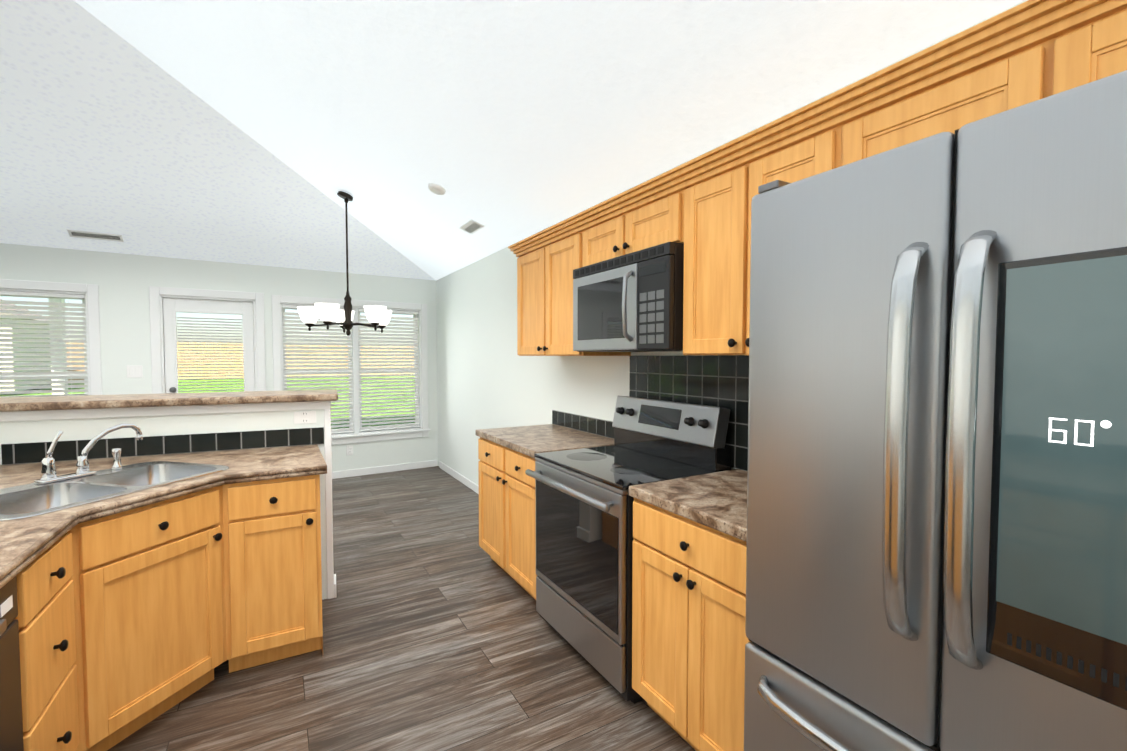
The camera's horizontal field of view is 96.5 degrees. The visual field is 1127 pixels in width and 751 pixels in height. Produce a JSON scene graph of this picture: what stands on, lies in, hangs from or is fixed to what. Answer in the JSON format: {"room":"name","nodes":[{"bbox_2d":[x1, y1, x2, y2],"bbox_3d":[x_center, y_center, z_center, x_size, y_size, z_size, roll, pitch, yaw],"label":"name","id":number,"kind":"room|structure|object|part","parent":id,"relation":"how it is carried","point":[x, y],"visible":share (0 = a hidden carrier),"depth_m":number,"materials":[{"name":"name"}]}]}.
{"room":"kitchen and dining room","nodes":[
{"label":"kitchen and dining room","id":0,"kind":"room"},
{"bbox_2d":[0,243,437,471],"bbox_3d":[-4.364,0.033,4.844,6.680,2.440,0.140,-1,3,-34],"label":"wall","id":1,"kind":"structure","parent":0,"point":[123,282],"depth_m":5.08,"materials":[{"name":"white paint"}]},
{"bbox_2d":[0,279,101,395],"bbox_3d":[-5.242,0.018,4.295,2.006,1.706,0.297,-1,3,-34],"label":"window","id":2,"kind":"structure","parent":1,"relation":"in","point":[91,294],"depth_m":4.68,"materials":[{"name":"white"}]},
{"bbox_3d":[-5.245,0.008,4.298,1.773,1.494,0.172,-1,2,-30],"label":"window sash","id":3,"kind":"part","parent":2,"relation":"part of","materials":[{"name":"white plastic"}]},
{"bbox_2d":[0,291,87,396],"bbox_3d":[-5.208,0.005,4.243,1.766,1.480,0.050,-1,3,-34],"label":"window blind","id":4,"kind":"object","parent":2,"relation":"attached to","point":[53,295],"visible":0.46,"depth_m":4.55,"materials":[{"name":"white plastic"}]},
{"bbox_2d":[127,365,142,377],"bbox_3d":[-4.164,-0.039,4.884,0.118,0.118,0.008,-1,3,-34],"label":"switch plate","id":5,"kind":"object","parent":1,"relation":"attached to","point":[134,371],"visible":1,"depth_m":4.88,"materials":[{"name":"white plastic"}]},
{"bbox_2d":[149,286,265,393],"bbox_3d":[-3.691,0.175,5.283,0.966,2.123,0.160,-1,3,-34],"label":"door frame","id":6,"kind":"structure","parent":1,"relation":"attached to","point":[157,340],"depth_m":5.09,"materials":[{"name":"white painted wood"}]},
{"bbox_2d":[163,298,254,392],"bbox_3d":[-3.675,0.220,5.256,0.765,2.008,0.146,-1,2,-30],"label":"patio door","id":7,"kind":"structure","parent":1,"relation":"in","point":[172,307],"depth_m":5.24,"materials":[{"name":"white"}]},
{"bbox_2d":[346,445,352,454],"bbox_3d":[-2.547,0.890,5.991,0.075,0.118,0.007,-1,3,-34],"label":"outlet","id":8,"kind":"object","parent":1,"relation":"attached to","point":[349,449],"visible":1,"depth_m":5.99,"materials":[{"name":"white plastic"}]},
{"bbox_2d":[272,295,430,444],"bbox_3d":[-2.525,-0.049,6.085,1.766,1.706,0.281,-1,3,-34],"label":"window","id":9,"kind":"structure","parent":1,"relation":"in","point":[278,301],"depth_m":6.05,"materials":[{"name":"white"}]},
{"bbox_3d":[-2.530,-0.059,6.092,1.534,1.494,0.162,-1,2,-30],"label":"dining room window sash","id":10,"kind":"part","parent":9,"relation":"part of","materials":[{"name":"white plastic"}]},
{"bbox_2d":[282,305,419,433],"bbox_3d":[-2.495,-0.062,6.040,1.526,1.480,0.050,-1,3,-34],"label":"window blind","id":11,"kind":"object","parent":9,"relation":"attached to","point":[391,339],"visible":0.75,"depth_m":6.08,"materials":[{"name":"white plastic"}]},
{"bbox_2d":[332,460,436,478],"bbox_3d":[-4.361,1.213,4.797,6.484,0.085,0.013,-1,3,-34],"label":"baseboard","id":12,"kind":"structure","parent":1,"relation":"attached to","point":[377,470],"depth_m":6.20,"materials":[{"name":"white wood"}]},
{"bbox_2d":[107,466,695,750],"bbox_3d":[-2.071,1.430,0.955,6.740,0.060,10.200,-1,2,-30],"label":"floor","id":13,"kind":"structure","parent":0,"point":[440,633],"depth_m":2.29,"materials":[{"name":"brown wood"}]},
{"bbox_2d":[0,576,23,750],"bbox_3d":[-1.511,0.961,0.914,0.610,0.880,0.594,-1,2,-30],"label":"dishwasher","id":14,"kind":"object","parent":13,"relation":"on","point":[11,730],"visible":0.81,"depth_m":1.25,"materials":[{"name":"black plastic"}]},
{"bbox_2d":[14,518,109,750],"bbox_3d":[-1.771,0.942,1.382,0.675,0.884,0.466,-1,2,-30],"label":"base cabinet","id":15,"kind":"object","parent":13,"relation":"on","point":[61,617],"depth_m":1.57,"materials":[{"name":"brown wood"}]},
{"bbox_2d":[0,456,135,588],"bbox_3d":[-1.605,0.491,1.041,0.690,0.040,3.368,-1,2,-30],"label":"countertop","id":16,"kind":"structure","parent":15,"relation":"on","point":[25,542],"depth_m":1.55,"materials":[{"name":"laminate"}]},
{"bbox_2d":[34,424,142,483],"bbox_3d":[-2.024,0.320,2.152,0.085,0.205,0.357,1,2,23],"label":"faucet","id":17,"kind":"object","parent":16,"relation":"on","point":[48,472],"visible":1,"depth_m":2.12,"materials":[{"name":"silver metal"}]},
{"bbox_2d":[0,461,228,520],"bbox_3d":[-1.854,0.519,1.998,0.524,0.179,0.805,1,2,15],"label":"sink","id":18,"kind":"object","parent":16,"relation":"in","point":[25,500],"visible":0.35,"depth_m":2.00,"materials":[{"name":"silver metal"}]},
{"bbox_2d":[0,409,333,599],"bbox_3d":[-2.145,0.746,2.684,1.655,1.178,0.144,-1,2,-25],"label":"wall","id":19,"kind":"structure","parent":13,"relation":"on","point":[16,432],"depth_m":2.70,"materials":[{"name":"white paint"}]},
{"bbox_2d":[1,427,323,464],"bbox_3d":[-2.019,0.361,2.648,1.361,0.097,0.124,-1,2,-30],"label":"backsplash","id":20,"kind":"structure","parent":19,"relation":"attached to","point":[23,453],"depth_m":2.54,"materials":[{"name":"black tile"}]},
{"bbox_2d":[0,401,336,597],"bbox_3d":[-2.140,0.745,2.691,1.669,1.178,0.162,-1,2,-25],"label":"trim","id":21,"kind":"structure","parent":19,"relation":"attached to","point":[106,412],"depth_m":2.60,"materials":[{"name":"white wood"}]},
{"bbox_2d":[0,389,337,411],"bbox_3d":[-2.170,0.131,2.762,1.695,0.040,0.475,-1,2,-25],"label":"bar","id":22,"kind":"object","parent":19,"relation":"on","point":[12,404],"visible":1,"depth_m":2.64,"materials":[{"name":"laminate"}]},
{"bbox_2d":[294,411,315,423],"bbox_3d":[-1.489,0.241,2.896,0.115,0.070,0.007,-1,2,-25],"label":"outlet","id":23,"kind":"object","parent":19,"relation":"attached to","point":[302,417],"visible":1,"depth_m":2.89,"materials":[{"name":"white plastic"}]},
{"bbox_2d":[102,482,249,747],"bbox_3d":[-1.532,0.920,1.953,0.486,0.884,0.411,-1,2,-30],"label":"base cabinet","id":24,"kind":"object","parent":13,"relation":"on","point":[131,621],"depth_m":1.97,"materials":[{"name":"brown wood"}]},
{"bbox_2d":[221,474,322,666],"bbox_3d":[-1.472,0.899,2.507,0.442,0.884,0.675,-1,2,-30],"label":"base cabinet","id":25,"kind":"object","parent":13,"relation":"on","point":[283,518],"depth_m":2.30,"materials":[{"name":"brown wood"}]},
{"bbox_2d":[0,458,112,471],"bbox_3d":[-2.331,0.441,2.371,0.330,0.040,0.335,-1,2,-30],"label":"countertop","id":26,"kind":"structure","parent":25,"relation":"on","point":[26,467],"depth_m":2.36,"materials":[{"name":"stone"}]},
{"bbox_2d":[128,444,315,491],"bbox_3d":[-1.681,0.433,2.585,0.770,0.040,0.608,-1,2,-30],"label":"countertop","id":27,"kind":"structure","parent":25,"relation":"on","point":[207,457],"depth_m":2.52,"materials":[{"name":"stone"}]},
{"bbox_2d":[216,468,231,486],"bbox_3d":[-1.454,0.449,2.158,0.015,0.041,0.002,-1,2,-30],"label":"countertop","id":28,"kind":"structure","parent":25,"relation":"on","point":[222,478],"depth_m":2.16,"materials":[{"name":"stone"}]},
{"bbox_2d":[212,444,326,483],"bbox_3d":[-1.439,0.437,2.494,0.440,0.040,0.330,-1,2,-30],"label":"countertop","id":29,"kind":"structure","parent":25,"relation":"on","point":[277,463],"depth_m":2.40,"materials":[{"name":"stone"}]},
{"bbox_2d":[478,437,536,599],"bbox_3d":[-0.104,0.871,3.265,0.608,0.884,0.946,-1,2,-30],"label":"base cabinet","id":30,"kind":"object","parent":13,"relation":"on","point":[507,529],"depth_m":3.06,"materials":[{"name":"brown wood"}]},
{"bbox_2d":[476,424,747,541],"bbox_3d":[0.250,0.432,2.619,0.618,0.040,2.412,-1,2,-30],"label":"countertop","id":31,"kind":"structure","parent":30,"relation":"on","point":[717,501],"depth_m":1.98,"materials":[{"name":"stone"}]},
{"bbox_2d":[525,395,730,703],"bbox_3d":[0.277,0.738,2.472,0.683,1.210,0.784,-1,2,-30],"label":"range","id":32,"kind":"object","parent":13,"relation":"on","point":[584,500],"visible":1,"depth_m":2.30,"materials":[{"name":"silver metal"}]},
{"bbox_2d":[632,498,749,750],"bbox_3d":[0.689,0.923,1.877,0.608,0.884,0.656,-1,2,-30],"label":"base cabinet","id":33,"kind":"object","parent":13,"relation":"on","point":[690,640],"depth_m":1.71,"materials":[{"name":"brown wood"}]},
{"bbox_2d":[744,70,1126,750],"bbox_3d":[0.985,0.456,1.109,0.783,1.875,0.910,-1,2,-30],"label":"fridge","id":34,"kind":"object","parent":13,"relation":"on","point":[936,554],"visible":1,"depth_m":0.93,"materials":[{"name":"silver metal"}]},
{"bbox_2d":[0,0,1024,279],"bbox_3d":[-2.022,-1.554,0.756,6.371,1.078,9.631,-1,2,-30],"label":"ceiling","id":35,"kind":"structure","parent":0,"point":[256,132],"depth_m":2.85,"materials":[{"name":"white paint"}]},
{"bbox_2d":[67,229,123,241],"bbox_3d":[-4.165,-1.245,4.484,0.360,0.046,0.116,-1,3,-34],"label":"ceiling vent","id":36,"kind":"object","parent":35,"relation":"in","point":[95,235],"visible":1,"depth_m":4.47,"materials":[{"name":"white metal"}]},
{"bbox_2d":[297,191,391,335],"bbox_3d":[-1.879,-0.957,4.362,0.774,1.224,0.742,-1,2,-30],"label":"chandelier","id":37,"kind":"object","parent":35,"relation":"hanging from","point":[327,314],"visible":1,"depth_m":4.25,"materials":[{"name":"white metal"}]},
{"bbox_2d":[428,183,445,194],"bbox_3d":[-0.926,-1.362,3.682,0.128,0.064,0.132,-1,2,-30],"label":"smoke detector","id":38,"kind":"object","parent":35,"relation":"attached to","point":[434,188],"visible":1,"depth_m":3.65,"materials":[{"name":"white plastic"}]},
{"bbox_2d":[460,219,483,233],"bbox_3d":[-0.778,-1.257,4.255,0.116,0.046,0.300,-1,2,-30],"label":"ceiling vent","id":39,"kind":"object","parent":35,"relation":"in","point":[471,226],"visible":1,"depth_m":4.23,"materials":[{"name":"white metal"}]},
{"bbox_2d":[436,0,1027,485],"bbox_3d":[0.778,0.124,2.430,0.120,2.440,9.860,-1,2,-30],"label":"wall","id":40,"kind":"structure","parent":0,"point":[488,378],"depth_m":4.78,"materials":[{"name":"white paint"}]},
{"bbox_2d":[439,461,478,493],"bbox_3d":[-0.845,1.199,5.179,0.013,0.085,3.030,-1,2,-30],"label":"baseboard","id":41,"kind":"structure","parent":40,"relation":"attached to","point":[473,486],"depth_m":5.75,"materials":[{"name":"white wood"}]},
{"bbox_2d":[513,224,630,355],"bbox_3d":[0.033,-0.483,3.238,0.348,0.713,0.860,-1,2,-30],"label":"upper cabinet","id":42,"kind":"object","parent":40,"relation":"attached to","point":[545,268],"depth_m":3.10,"materials":[{"name":"brown wood"}]},
{"bbox_2d":[580,208,611,267],"bbox_3d":[0.361,-0.699,2.654,0.348,0.237,0.463,-1,2,-30],"label":"upper cabinet","id":43,"kind":"object","parent":40,"relation":"attached to","point":[595,232],"depth_m":2.64,"materials":[{"name":"brown wood"}]},
{"bbox_2d":[612,180,679,257],"bbox_3d":[0.523,-0.689,2.371,0.348,0.237,0.463,-1,2,-30],"label":"upper cabinet","id":44,"kind":"object","parent":40,"relation":"attached to","point":[652,219],"depth_m":2.27,"materials":[{"name":"brown wood"}]},
{"bbox_2d":[573,242,683,351],"bbox_3d":[0.394,-0.344,2.499,0.454,0.446,0.778,-1,2,-30],"label":"microwave","id":45,"kind":"object","parent":44,"relation":"attached to","point":[631,302],"visible":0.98,"depth_m":2.27,"materials":[{"name":"silver plastic"}]},
{"bbox_2d":[552,355,748,470],"bbox_3d":[0.521,0.149,2.751,0.008,0.514,2.430,-1,2,-30],"label":"backsplash","id":46,"kind":"structure","parent":40,"relation":"attached to","point":[722,381],"depth_m":2.50,"materials":[{"name":"black tile"}]},
{"bbox_2d":[680,108,839,354],"bbox_3d":[0.803,-0.432,1.889,0.348,0.713,0.667,-1,2,-30],"label":"upper cabinet","id":47,"kind":"object","parent":40,"relation":"attached to","point":[715,200],"depth_m":1.87,"materials":[{"name":"brown wood"}]},
{"bbox_2d":[840,36,999,166],"bbox_3d":[1.103,-0.633,1.356,0.348,0.273,0.539,-1,2,-30],"label":"upper cabinet","id":48,"kind":"object","parent":40,"relation":"attached to","point":[949,95],"depth_m":1.30,"materials":[{"name":"brown wood"}]},
{"bbox_2d":[996,0,1126,113],"bbox_3d":[1.303,-0.619,1.007,0.348,0.273,0.538,-1,2,-30],"label":"upper cabinet","id":49,"kind":"object","parent":40,"relation":"attached to","point":[1024,53],"depth_m":1.07,"materials":[{"name":"brown wood"}]},
{"label":"outside","id":50,"kind":"structure","parent":0,"visible":0},
{"bbox_2d":[0,360,414,428],"bbox_3d":[-18.136,-0.066,31.936,90.000,1.300,59.600,-1,2,-30],"label":"lawn","id":51,"kind":"structure","parent":50,"point":[302,389],"depth_m":17.81,"materials":[{"name":"green plant"}]},
{"bbox_2d":[0,299,51,390],"bbox_3d":[-19.158,-1.235,15.521,4.600,3.428,3.400,-1,2,-30],"label":"shed","id":52,"kind":"object","parent":51,"relation":"on","point":[24,352],"depth_m":15.94,"materials":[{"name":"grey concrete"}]},
{"bbox_2d":[66,342,413,379],"bbox_3d":[-13.093,-0.676,23.076,39.000,1.593,0.060,-1,2,-30],"label":"fence","id":53,"kind":"object","parent":51,"relation":"on","point":[242,360],"depth_m":22.07,"materials":[{"name":"brown wood"}]},
{"bbox_3d":[-4.251,1.288,7.655,6.400,0.160,3.600,-1,2,-30],"label":"patio slab","id":54,"kind":"object","parent":51,"relation":"on","visible":0},
{"bbox_2d":[48,298,360,394],"bbox_3d":[-4.217,-0.209,7.538,6.800,2.839,3.940,-1,2,-30],"label":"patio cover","id":55,"kind":"object","parent":54,"relation":"on","point":[57,300],"depth_m":7.46,"materials":[{"name":"white"}]}
]}

